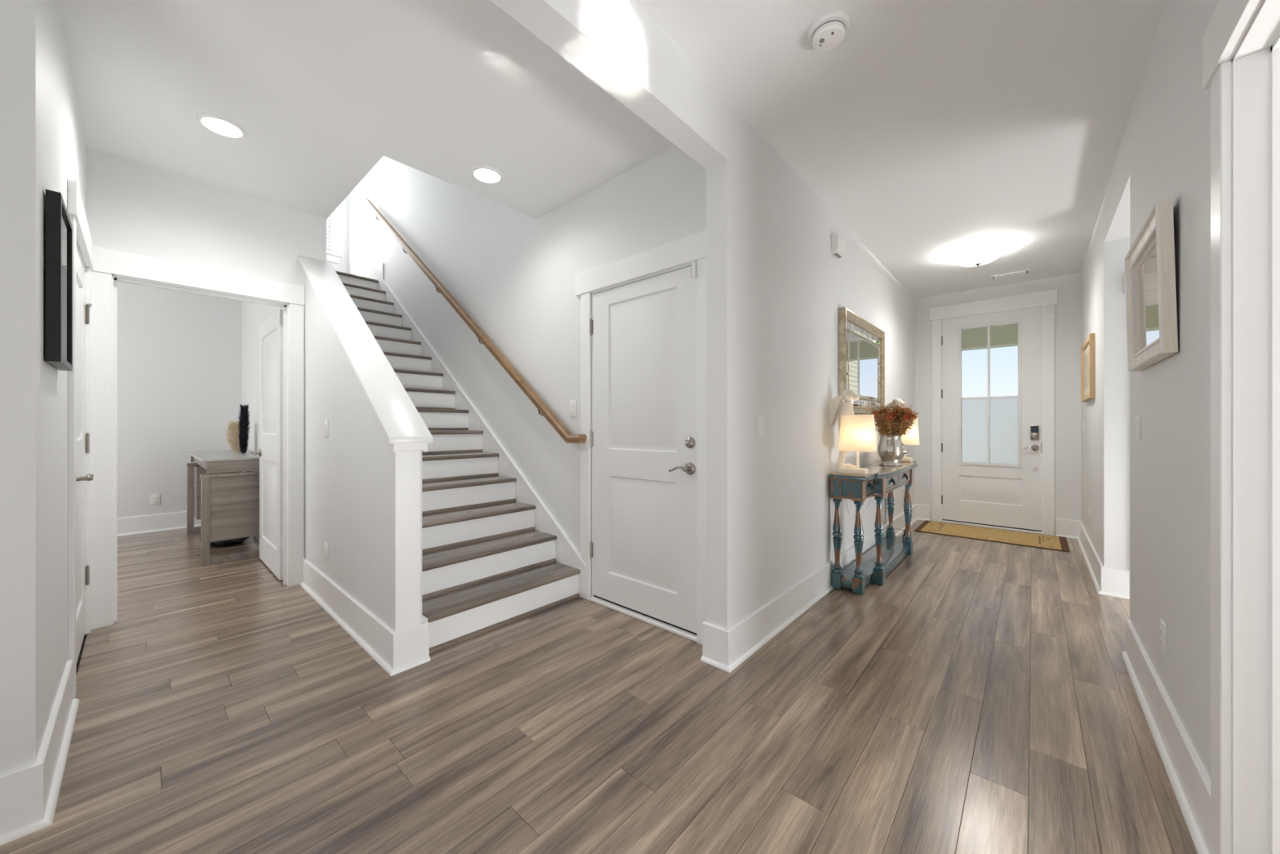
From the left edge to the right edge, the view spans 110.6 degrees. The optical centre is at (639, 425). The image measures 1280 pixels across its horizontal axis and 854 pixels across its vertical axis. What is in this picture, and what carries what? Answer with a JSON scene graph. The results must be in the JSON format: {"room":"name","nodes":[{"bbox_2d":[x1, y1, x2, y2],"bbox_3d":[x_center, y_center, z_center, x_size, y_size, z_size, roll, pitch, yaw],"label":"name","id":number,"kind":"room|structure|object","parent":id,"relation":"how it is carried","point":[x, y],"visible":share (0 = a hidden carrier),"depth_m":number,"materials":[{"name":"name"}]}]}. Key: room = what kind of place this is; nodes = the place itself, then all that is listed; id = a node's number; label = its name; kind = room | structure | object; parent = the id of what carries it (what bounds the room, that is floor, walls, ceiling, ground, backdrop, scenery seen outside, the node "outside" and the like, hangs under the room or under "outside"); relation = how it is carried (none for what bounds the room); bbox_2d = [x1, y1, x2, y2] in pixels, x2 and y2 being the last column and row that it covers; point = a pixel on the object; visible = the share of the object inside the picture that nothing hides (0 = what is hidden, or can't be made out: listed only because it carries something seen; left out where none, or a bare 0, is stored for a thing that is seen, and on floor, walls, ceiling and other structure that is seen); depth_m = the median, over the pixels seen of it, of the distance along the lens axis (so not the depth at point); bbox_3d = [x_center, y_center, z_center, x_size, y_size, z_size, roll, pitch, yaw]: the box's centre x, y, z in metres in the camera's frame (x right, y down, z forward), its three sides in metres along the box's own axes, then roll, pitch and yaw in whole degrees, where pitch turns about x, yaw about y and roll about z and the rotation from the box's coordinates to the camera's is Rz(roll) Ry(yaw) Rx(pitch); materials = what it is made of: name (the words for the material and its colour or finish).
{"room":"entrance hallway","nodes":[
{"label":"entrance hallway","id":0,"kind":"room"},
{"bbox_2d":[0,0,86,773],"bbox_3d":[-2.546,-0.203,1.907,1.980,2.743,0.120,0,0,42],"label":"wall","id":1,"kind":"structure","parent":0,"point":[42,143],"depth_m":1.29,"materials":[{"name":"white paint"}]},
{"bbox_2d":[35,659,79,822],"bbox_3d":[-2.058,1.077,1.575,0.874,0.184,0.032,0,0,42],"label":"baseboard","id":2,"kind":"structure","parent":1,"relation":"attached to","point":[53,752],"depth_m":1.51,"materials":[{"name":"white wood"}]},
{"bbox_2d":[45,189,72,371],"bbox_3d":[-2.006,-0.475,1.533,0.365,0.543,0.030,0,0,42],"label":"framed picture","id":3,"kind":"object","parent":1,"relation":"attached to","point":[59,227],"visible":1,"depth_m":1.42,"materials":[{"name":"black wood"}]},
{"bbox_2d":[66,178,93,698],"bbox_3d":[-2.802,0.070,2.151,1.030,2.196,0.146,0,0,42],"label":"trim","id":4,"kind":"structure","parent":1,"relation":"attached to","point":[82,237],"depth_m":1.90,"materials":[{"name":"white wood"}]},
{"bbox_2d":[76,245,93,662],"bbox_3d":[-2.777,0.140,2.207,0.840,2.030,0.096,0,0,42],"label":"door","id":5,"kind":"structure","parent":1,"relation":"in","point":[82,309],"depth_m":2.29,"materials":[{"name":"white paint"}]},
{"bbox_2d":[117,281,241,518],"bbox_3d":[-6.082,-0.203,4.144,0.120,2.743,3.525,0,0,42],"label":"wall","id":6,"kind":"structure","parent":0,"point":[180,353],"depth_m":4.96,"materials":[{"name":"white paint"}]},
{"bbox_2d":[150,493,159,505],"bbox_3d":[-5.342,0.820,4.882,0.009,0.116,0.072,0,0,42],"label":"wall outlet","id":7,"kind":"object","parent":6,"relation":"attached to","point":[154,499],"visible":1,"depth_m":4.88,"materials":[{"name":"white plastic"}]},
{"bbox_2d":[117,511,200,536],"bbox_3d":[-5.994,1.077,4.129,0.032,0.184,3.420,0,0,42],"label":"baseboard","id":8,"kind":"structure","parent":6,"relation":"attached to","point":[171,521],"depth_m":4.86,"materials":[{"name":"white wood"}]},
{"bbox_2d":[86,149,326,306],"bbox_3d":[-2.822,-0.203,2.997,0.120,2.743,1.146,0,0,42],"label":"wall","id":9,"kind":"structure","parent":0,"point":[131,207],"depth_m":2.85,"materials":[{"name":"white paint"}]},
{"bbox_2d":[241,272,422,631],"bbox_3d":[-2.691,-1.706,4.263,5.145,5.750,1.196,0,0,42],"label":"wall","id":10,"kind":"structure","parent":0,"point":[349,473],"depth_m":2.70,"materials":[{"name":"white paint"}]},
{"bbox_2d":[91,245,304,629],"bbox_3d":[-2.857,0.071,2.938,0.146,2.194,1.003,0,0,42],"label":"door frame","id":11,"kind":"structure","parent":10,"relation":"attached to","point":[111,266],"depth_m":2.65,"materials":[{"name":"white wood"}]},
{"bbox_2d":[253,535,259,542],"bbox_3d":[-3.730,1.077,4.385,3.080,0.184,0.032,0,0,42],"label":"baseboard","id":12,"kind":"structure","parent":10,"relation":"attached to","point":[257,537],"depth_m":4.54,"materials":[{"name":"white wood"}]},
{"bbox_2d":[251,309,283,580],"bbox_3d":[-3.002,0.144,3.574,0.866,2.020,0.098,0,0,41],"label":"door","id":13,"kind":"structure","parent":10,"relation":"in","point":[270,452],"depth_m":3.51,"materials":[{"name":"white paint"}]},
{"bbox_2d":[324,542,328,561],"bbox_3d":[-2.042,0.824,2.882,0.072,0.116,0.009,0,0,42],"label":"wall outlet","id":14,"kind":"object","parent":10,"relation":"attached to","point":[326,544],"visible":1,"depth_m":2.88,"materials":[{"name":"white plastic"}]},
{"bbox_2d":[324,419,328,437],"bbox_3d":[-2.043,0.021,2.881,0.072,0.116,0.012,0,0,42],"label":"light switch","id":15,"kind":"object","parent":10,"relation":"attached to","point":[326,421],"visible":1,"depth_m":2.87,"materials":[{"name":"white plastic"}]},
{"bbox_2d":[300,558,394,675],"bbox_3d":[-1.824,1.077,2.674,1.802,0.184,0.032,0,0,42],"label":"baseboard","id":16,"kind":"structure","parent":10,"relation":"attached to","point":[371,633],"depth_m":2.48,"materials":[{"name":"white wood"}]},
{"bbox_2d":[297,254,432,633],"bbox_3d":[-1.771,-0.041,2.731,1.802,2.419,0.202,0,0,42],"label":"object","id":17,"kind":"object","parent":10,"relation":"attached to","point":[406,433],"visible":0.99,"depth_m":2.22,"materials":[{"name":"white wood"}]},
{"bbox_2d":[391,622,430,675],"bbox_3d":[-1.113,1.077,2.142,0.032,0.184,0.182,0,0,42],"label":"baseboard","id":18,"kind":"structure","parent":10,"relation":"attached to","point":[411,646],"depth_m":2.15,"materials":[{"name":"white wood"}]},
{"bbox_2d":[327,195,348,273],"bbox_3d":[-4.614,-3.057,6.062,0.120,3.050,1.299,0,0,42],"label":"wall","id":19,"kind":"structure","parent":0,"point":[343,266],"depth_m":6.37,"materials":[{"name":"white paint"}]},
{"bbox_2d":[326,204,342,263],"bbox_3d":[-4.647,-3.234,5.976,0.145,1.855,1.050,0,0,42],"label":"window","id":20,"kind":"structure","parent":19,"relation":"in","point":[334,256],"depth_m":6.28,"materials":[{"name":"white"}]},
{"bbox_2d":[348,146,706,595],"bbox_3d":[-1.863,-1.706,4.409,6.191,5.750,0.120,0,0,42],"label":"wall","id":21,"kind":"structure","parent":0,"point":[513,272],"depth_m":3.52,"materials":[{"name":"white paint"}]},
{"bbox_2d":[364,198,586,443],"bbox_3d":[-1.938,-1.391,4.326,4.174,3.022,0.104,0,0,42],"label":"handrail","id":22,"kind":"object","parent":21,"relation":"attached to","point":[542,407],"visible":1,"depth_m":3.67,"materials":[{"name":"brown wood"}]},
{"bbox_2d":[569,400,577,417],"bbox_3d":[-0.467,-0.117,3.082,0.072,0.116,0.012,0,0,42],"label":"light switch","id":23,"kind":"object","parent":21,"relation":"attached to","point":[573,403],"visible":1,"depth_m":3.08,"materials":[{"name":"white plastic"}]},
{"bbox_2d":[574,230,706,644],"bbox_3d":[0.020,0.070,2.720,1.124,2.198,0.146,0,0,42],"label":"trim","id":24,"kind":"structure","parent":21,"relation":"attached to","point":[678,254],"depth_m":2.57,"materials":[{"name":"white wood"}]},
{"bbox_2d":[590,264,697,642],"bbox_3d":[-0.009,0.147,2.678,0.868,2.042,0.106,0,0,42],"label":"door","id":25,"kind":"structure","parent":21,"relation":"in","point":[643,436],"depth_m":2.65,"materials":[{"name":"white paint"}]},
{"bbox_2d":[688,260,696,278],"bbox_3d":[0.285,-0.837,2.395,0.022,0.090,0.052,0,0,-26],"label":"sensor","id":26,"kind":"object","parent":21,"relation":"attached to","point":[692,270],"visible":1,"depth_m":2.38,"materials":[{"name":"white plastic"}]},
{"bbox_2d":[0,519,1197,853],"bbox_3d":[-1.048,1.244,1.305,11.700,0.150,12.560,0,0,42],"label":"floor","id":27,"kind":"structure","parent":0,"point":[980,698],"depth_m":1.72,"materials":[{"name":"brown wood"}]},
{"bbox_2d":[186,449,259,565],"bbox_3d":[-4.139,0.726,4.412,1.722,0.885,0.445,0,0,42],"label":"writing desk","id":28,"kind":"object","parent":27,"relation":"on","point":[225,499],"visible":0.77,"depth_m":3.84,"materials":[{"name":"beige wood"}]},
{"bbox_2d":[224,419,244,452],"bbox_3d":[-4.212,0.110,4.628,0.192,0.347,0.200,0,0,42],"label":"bunch","id":29,"kind":"object","parent":28,"relation":"on","point":[233,429],"visible":0.66,"depth_m":4.59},
{"bbox_2d":[237,403,250,453],"bbox_3d":[-4.005,0.027,4.480,0.113,0.512,0.111,0,0,42],"label":"bunch","id":30,"kind":"object","parent":28,"relation":"on","point":[243,435],"visible":1,"depth_m":4.47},
{"bbox_2d":[200,532,249,546],"bbox_3d":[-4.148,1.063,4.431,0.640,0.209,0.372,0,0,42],"label":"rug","id":31,"kind":"object","parent":27,"relation":"on","point":[221,543],"visible":0.16,"depth_m":4.25,"materials":[{"name":"black fabric"}]},
{"bbox_2d":[335,262,586,653],"bbox_3d":[-2.640,-0.420,4.302,5.170,3.178,1.072,0,0,42],"label":"staircase","id":32,"kind":"structure","parent":27,"relation":"on","point":[495,556],"depth_m":3.16,"materials":[{"name":"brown wood"}]},
{"bbox_2d":[828,460,917,594],"bbox_3d":[2.032,0.753,3.702,0.304,0.822,1.742,0,0,42],"label":"console table","id":33,"kind":"object","parent":27,"relation":"on","point":[879,561],"visible":0.98,"depth_m":3.24,"materials":[{"name":"teal paint"}]},
{"bbox_2d":[828,389,876,475],"bbox_3d":[1.498,0.043,3.129,0.312,0.599,0.246,0,0,42],"label":"table lamp","id":34,"kind":"object","parent":33,"relation":"on","point":[857,431],"visible":1,"depth_m":3.06,"materials":[{"name":"white fabric"}]},
{"bbox_2d":[841,548,909,589],"bbox_3d":[2.021,1.123,3.712,0.235,0.052,1.626,0,0,42],"label":"shelf","id":35,"kind":"object","parent":33,"relation":"attached to","point":[891,557],"depth_m":3.40,"materials":[{"name":"teal paint"}]},
{"bbox_2d":[877,434,907,466],"bbox_3d":[2.142,0.211,3.788,0.200,0.262,0.200,0,0,-8],"label":"vase","id":36,"kind":"object","parent":33,"relation":"on","point":[891,448],"visible":0.98,"depth_m":3.72,"materials":[{"name":"grey metal"}]},
{"bbox_2d":[870,401,919,436],"bbox_3d":[2.170,-0.031,3.761,0.342,0.338,0.348,0,0,42],"label":"dried flowers","id":37,"kind":"object","parent":36,"relation":"in","point":[895,422],"visible":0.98,"depth_m":3.72,"materials":[{"name":"red plant"}]},
{"bbox_2d":[884,398,919,462],"bbox_3d":[2.445,0.043,4.161,0.312,0.599,0.246,0,0,42],"label":"table lamp","id":38,"kind":"object","parent":33,"relation":"on","point":[912,437],"visible":0.36,"depth_m":4.04,"materials":[{"name":"white fabric"}]},
{"bbox_2d":[914,520,1070,551],"bbox_3d":[3.724,1.164,4.747,1.240,0.009,0.690,0,0,42],"label":"door mat","id":39,"kind":"object","parent":27,"relation":"on","point":[1013,537],"visible":1,"depth_m":4.67,"materials":[{"name":"beige wicker"}]},
{"bbox_2d":[57,0,1165,298],"bbox_3d":[-1.047,-3.153,1.317,11.715,3.157,12.580,0,0,42],"label":"ceiling","id":40,"kind":"structure","parent":0,"point":[934,131],"depth_m":2.17,"materials":[{"name":"white paint"}]},
{"bbox_2d":[195,113,246,139],"bbox_3d":[-2.204,-1.571,2.337,0.194,0.006,0.194,0,0,42],"label":"recessed light","id":41,"kind":"object","parent":40,"relation":"in","point":[220,126],"visible":1,"depth_m":2.33,"materials":[{"name":"white plastic"}]},
{"bbox_2d":[471,166,502,184],"bbox_3d":[-0.963,-1.571,2.790,0.194,0.006,0.194,0,0,42],"label":"recessed light","id":42,"kind":"object","parent":40,"relation":"in","point":[486,175],"visible":1,"depth_m":2.78,"materials":[{"name":"white plastic"}]},
{"bbox_2d":[808,11,849,51],"bbox_3d":[0.749,-1.547,1.758,0.152,0.054,0.152,0,0,42],"label":"smoke detector","id":43,"kind":"object","parent":40,"relation":"attached to","point":[829,29],"visible":1,"depth_m":1.73,"materials":[{"name":"white plastic"}]},
{"bbox_2d":[951,244,1005,266],"bbox_3d":[3.028,-1.498,3.970,0.380,0.152,0.382,0,0,42],"label":"flush light","id":44,"kind":"object","parent":40,"relation":"attached to","point":[979,255],"visible":1,"depth_m":3.88,"materials":[{"name":"white glass"}]},
{"bbox_2d":[991,269,1030,279],"bbox_3d":[3.861,-1.567,4.622,0.310,0.014,0.150,0,0,42],"label":"ceiling vent","id":45,"kind":"object","parent":40,"relation":"in","point":[1026,271],"visible":1,"depth_m":4.60,"materials":[{"name":"white plastic"}]},
{"bbox_2d":[490,0,915,629],"bbox_3d":[-0.730,-0.203,0.931,0.121,2.743,12.424,0,0,42],"label":"wall","id":46,"kind":"structure","parent":0,"point":[776,288],"depth_m":2.35,"materials":[{"name":"white paint"}]},
{"bbox_2d":[700,621,729,672],"bbox_3d":[0.373,1.077,2.158,0.165,0.184,0.032,0,0,42],"label":"baseboard","id":47,"kind":"structure","parent":46,"relation":"attached to","point":[714,637],"depth_m":2.16,"materials":[{"name":"white wood"}]},
{"bbox_2d":[727,503,917,672],"bbox_3d":[1.931,1.077,3.814,0.032,0.184,4.578,0,0,42],"label":"baseboard","id":48,"kind":"structure","parent":46,"relation":"attached to","point":[749,634],"depth_m":2.60,"materials":[{"name":"white wood"}]},
{"bbox_2d":[831,232,844,258],"bbox_3d":[1.464,-1.323,3.274,0.050,0.142,0.150,0,0,42],"label":"door chime","id":49,"kind":"object","parent":46,"relation":"attached to","point":[837,242],"visible":1,"depth_m":3.23,"materials":[{"name":"white plastic"}]},
{"bbox_2d":[845,497,871,517],"bbox_3d":[1.943,0.569,3.823,0.032,0.404,1.105,0,0,42],"label":"lamp cord","id":50,"kind":"object","parent":46,"relation":"attached to","point":[871,497],"visible":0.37,"depth_m":3.69,"materials":[{"name":"white plastic"}]},
{"bbox_2d":[838,306,884,414],"bbox_3d":[1.913,-0.485,3.777,0.053,0.803,1.180,0,0,42],"label":"gilt mirror","id":51,"kind":"object","parent":46,"relation":"attached to","point":[861,344],"visible":0.85,"depth_m":3.70,"materials":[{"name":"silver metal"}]},
{"bbox_2d":[848,333,877,397],"bbox_3d":[1.911,-0.485,3.779,0.009,0.467,0.844,0,0,42],"label":"mirror glass","id":52,"kind":"object","parent":51,"relation":"attached to","point":[863,353],"depth_m":3.75,"materials":[{"name":"silver mirror"}]},
{"bbox_2d":[915,272,1080,535],"bbox_3d":[4.083,-0.203,5.072,1.824,2.743,0.160,0,0,42],"label":"wall","id":53,"kind":"structure","parent":0,"point":[1068,308],"depth_m":4.68,"materials":[{"name":"white paint"}]},
{"bbox_2d":[915,504,929,520],"bbox_3d":[3.487,1.077,5.473,0.158,0.184,0.032,0,0,42],"label":"baseboard","id":54,"kind":"structure","parent":53,"relation":"attached to","point":[922,512],"depth_m":5.47,"materials":[{"name":"white wood"}]},
{"bbox_2d":[941,306,1042,533],"bbox_3d":[3.986,-0.051,5.064,0.912,2.438,0.121,0,0,42],"label":"door","id":55,"kind":"structure","parent":53,"relation":"in","point":[991,446],"depth_m":5.04,"materials":[{"name":"white paint"}]},
{"bbox_2d":[929,288,1057,535],"bbox_3d":[4.026,-0.132,5.106,1.138,2.601,0.186,0,0,42],"label":"trim","id":56,"kind":"structure","parent":53,"relation":"attached to","point":[1040,299],"depth_m":4.87,"materials":[{"name":"white wood"}]},
{"bbox_2d":[1055,518,1079,538],"bbox_3d":[4.458,1.077,4.611,0.188,0.184,0.032,0,0,42],"label":"baseboard","id":57,"kind":"structure","parent":53,"relation":"attached to","point":[1067,528],"depth_m":4.62,"materials":[{"name":"white wood"}]},
{"bbox_2d":[1080,0,1219,779],"bbox_3d":[0.461,-0.203,-0.126,0.120,2.743,12.424,0,0,42],"label":"wall","id":58,"kind":"structure","parent":0,"point":[1148,498],"depth_m":1.68,"materials":[{"name":"white paint"}]},
{"bbox_2d":[1080,333,1094,401],"bbox_3d":[3.859,-0.474,3.822,0.032,0.515,0.800,0,0,42],"label":"framed picture","id":59,"kind":"object","parent":58,"relation":"attached to","point":[1087,349],"visible":1,"depth_m":3.74,"materials":[{"name":"brown wood"}]},
{"bbox_2d":[1084,351,1088,388],"bbox_3d":[3.860,-0.474,3.821,0.002,0.285,0.520,0,0,42],"label":"print","id":60,"kind":"object","parent":59,"relation":"attached to","point":[1086,356],"depth_m":3.85},
{"bbox_2d":[1088,506,1090,521],"bbox_3d":[3.869,0.768,3.813,0.009,0.116,0.072,0,0,42],"label":"wall outlet","id":61,"kind":"object","parent":58,"relation":"attached to","point":[1089,507],"visible":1,"depth_m":3.80,"materials":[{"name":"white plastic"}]},
{"bbox_2d":[1076,520,1103,592],"bbox_3d":[3.857,1.077,3.816,0.032,0.184,2.019,0,0,42],"label":"baseboard","id":62,"kind":"structure","parent":58,"relation":"attached to","point":[1093,562],"depth_m":3.61,"materials":[{"name":"white wood"}]},
{"bbox_2d":[1134,414,1140,439],"bbox_3d":[2.308,0.011,2.056,0.012,0.116,0.072,0,0,42],"label":"light switch","id":63,"kind":"object","parent":58,"relation":"attached to","point":[1137,421],"visible":1,"depth_m":2.04,"materials":[{"name":"white plastic"}]},
{"bbox_2d":[1124,196,1177,371],"bbox_3d":[2.015,-0.508,1.761,0.039,0.525,0.690,-2,-1,42],"label":"wall mirror","id":64,"kind":"object","parent":58,"relation":"attached to","point":[1149,261],"visible":1,"depth_m":1.69,"materials":[{"name":"white wood"}]},
{"bbox_2d":[1137,241,1159,350],"bbox_3d":[2.023,-0.509,1.754,0.003,0.395,0.560,-2,-1,42],"label":"mirror glass","id":65,"kind":"object","parent":64,"relation":"attached to","point":[1147,273],"depth_m":1.79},
{"bbox_2d":[1160,618,1166,656],"bbox_3d":[1.964,0.796,1.666,0.009,0.116,0.072,0,0,42],"label":"wall outlet","id":66,"kind":"object","parent":58,"relation":"attached to","point":[1162,626],"visible":1,"depth_m":1.65,"materials":[{"name":"white plastic"}]},
{"bbox_2d":[1160,626,1162,635],"bbox_3d":[1.963,0.775,1.668,0.004,0.028,0.034,0,0,42],"label":"receptacle","id":67,"kind":"object","parent":66,"relation":"attached to","point":[1161,627],"depth_m":1.66,"materials":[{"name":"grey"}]},
{"bbox_2d":[1160,637,1162,647],"bbox_3d":[1.963,0.818,1.668,0.004,0.028,0.034,0,0,42],"label":"receptacle","id":68,"kind":"object","parent":66,"relation":"attached to","point":[1161,638],"depth_m":1.66,"materials":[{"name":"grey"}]},
{"bbox_2d":[1120,618,1210,853],"bbox_3d":[1.994,1.077,1.717,0.032,0.184,1.445,0,0,42],"label":"baseboard","id":69,"kind":"structure","parent":58,"relation":"attached to","point":[1190,782],"depth_m":1.49,"materials":[{"name":"white wood"}]},
{"bbox_2d":[1202,0,1279,853],"bbox_3d":[1.216,0.061,0.745,0.146,2.214,1.075,0,0,42],"label":"trim","id":70,"kind":"structure","parent":58,"relation":"attached to","point":[1241,40],"depth_m":1.08,"materials":[{"name":"white wood"}]},
{"bbox_3d":[4.261,-1.681,6.309,4.400,0.140,1.906,0,0,42],"label":"ceiling","id":71,"kind":"structure","parent":0,"visible":0},
{"bbox_2d":[961,323,1017,351],"bbox_3d":[4.642,-1.371,6.790,4.330,0.480,0.280,0,0,42],"label":"beam","id":72,"kind":"structure","parent":71,"relation":"attached to","point":[1006,335],"depth_m":6.31,"materials":[{"name":"beige paint"}]},
{"bbox_3d":[-3.774,-0.203,-0.878,0.120,2.743,5.676,0,0,42],"label":"wall","id":73,"kind":"structure","parent":0,"visible":0},
{"bbox_2d":[0,761,52,845],"bbox_3d":[-2.174,1.077,0.811,0.032,0.184,1.328,0,0,42],"label":"baseboard","id":74,"kind":"structure","parent":73,"relation":"attached to","point":[21,788],"depth_m":1.27,"materials":[{"name":"white wood"}]},
{"bbox_3d":[4.331,-0.203,1.349,3.712,2.743,1.347,0,0,42],"label":"wall","id":75,"kind":"structure","parent":0,"visible":0},
{"bbox_2d":[1097,567,1129,599],"bbox_3d":[3.241,1.077,3.034,0.149,0.184,0.032,0,0,42],"label":"baseboard","id":76,"kind":"structure","parent":75,"relation":"attached to","point":[1114,582],"depth_m":3.03,"materials":[{"name":"white wood"}]},
{"bbox_2d":[1124,273,1125,294],"bbox_3d":[3.714,0.070,2.699,1.050,2.197,0.146,0,0,42],"label":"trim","id":77,"kind":"structure","parent":75,"relation":"attached to","point":[1124,273],"depth_m":3.00,"materials":[{"name":"white wood"}]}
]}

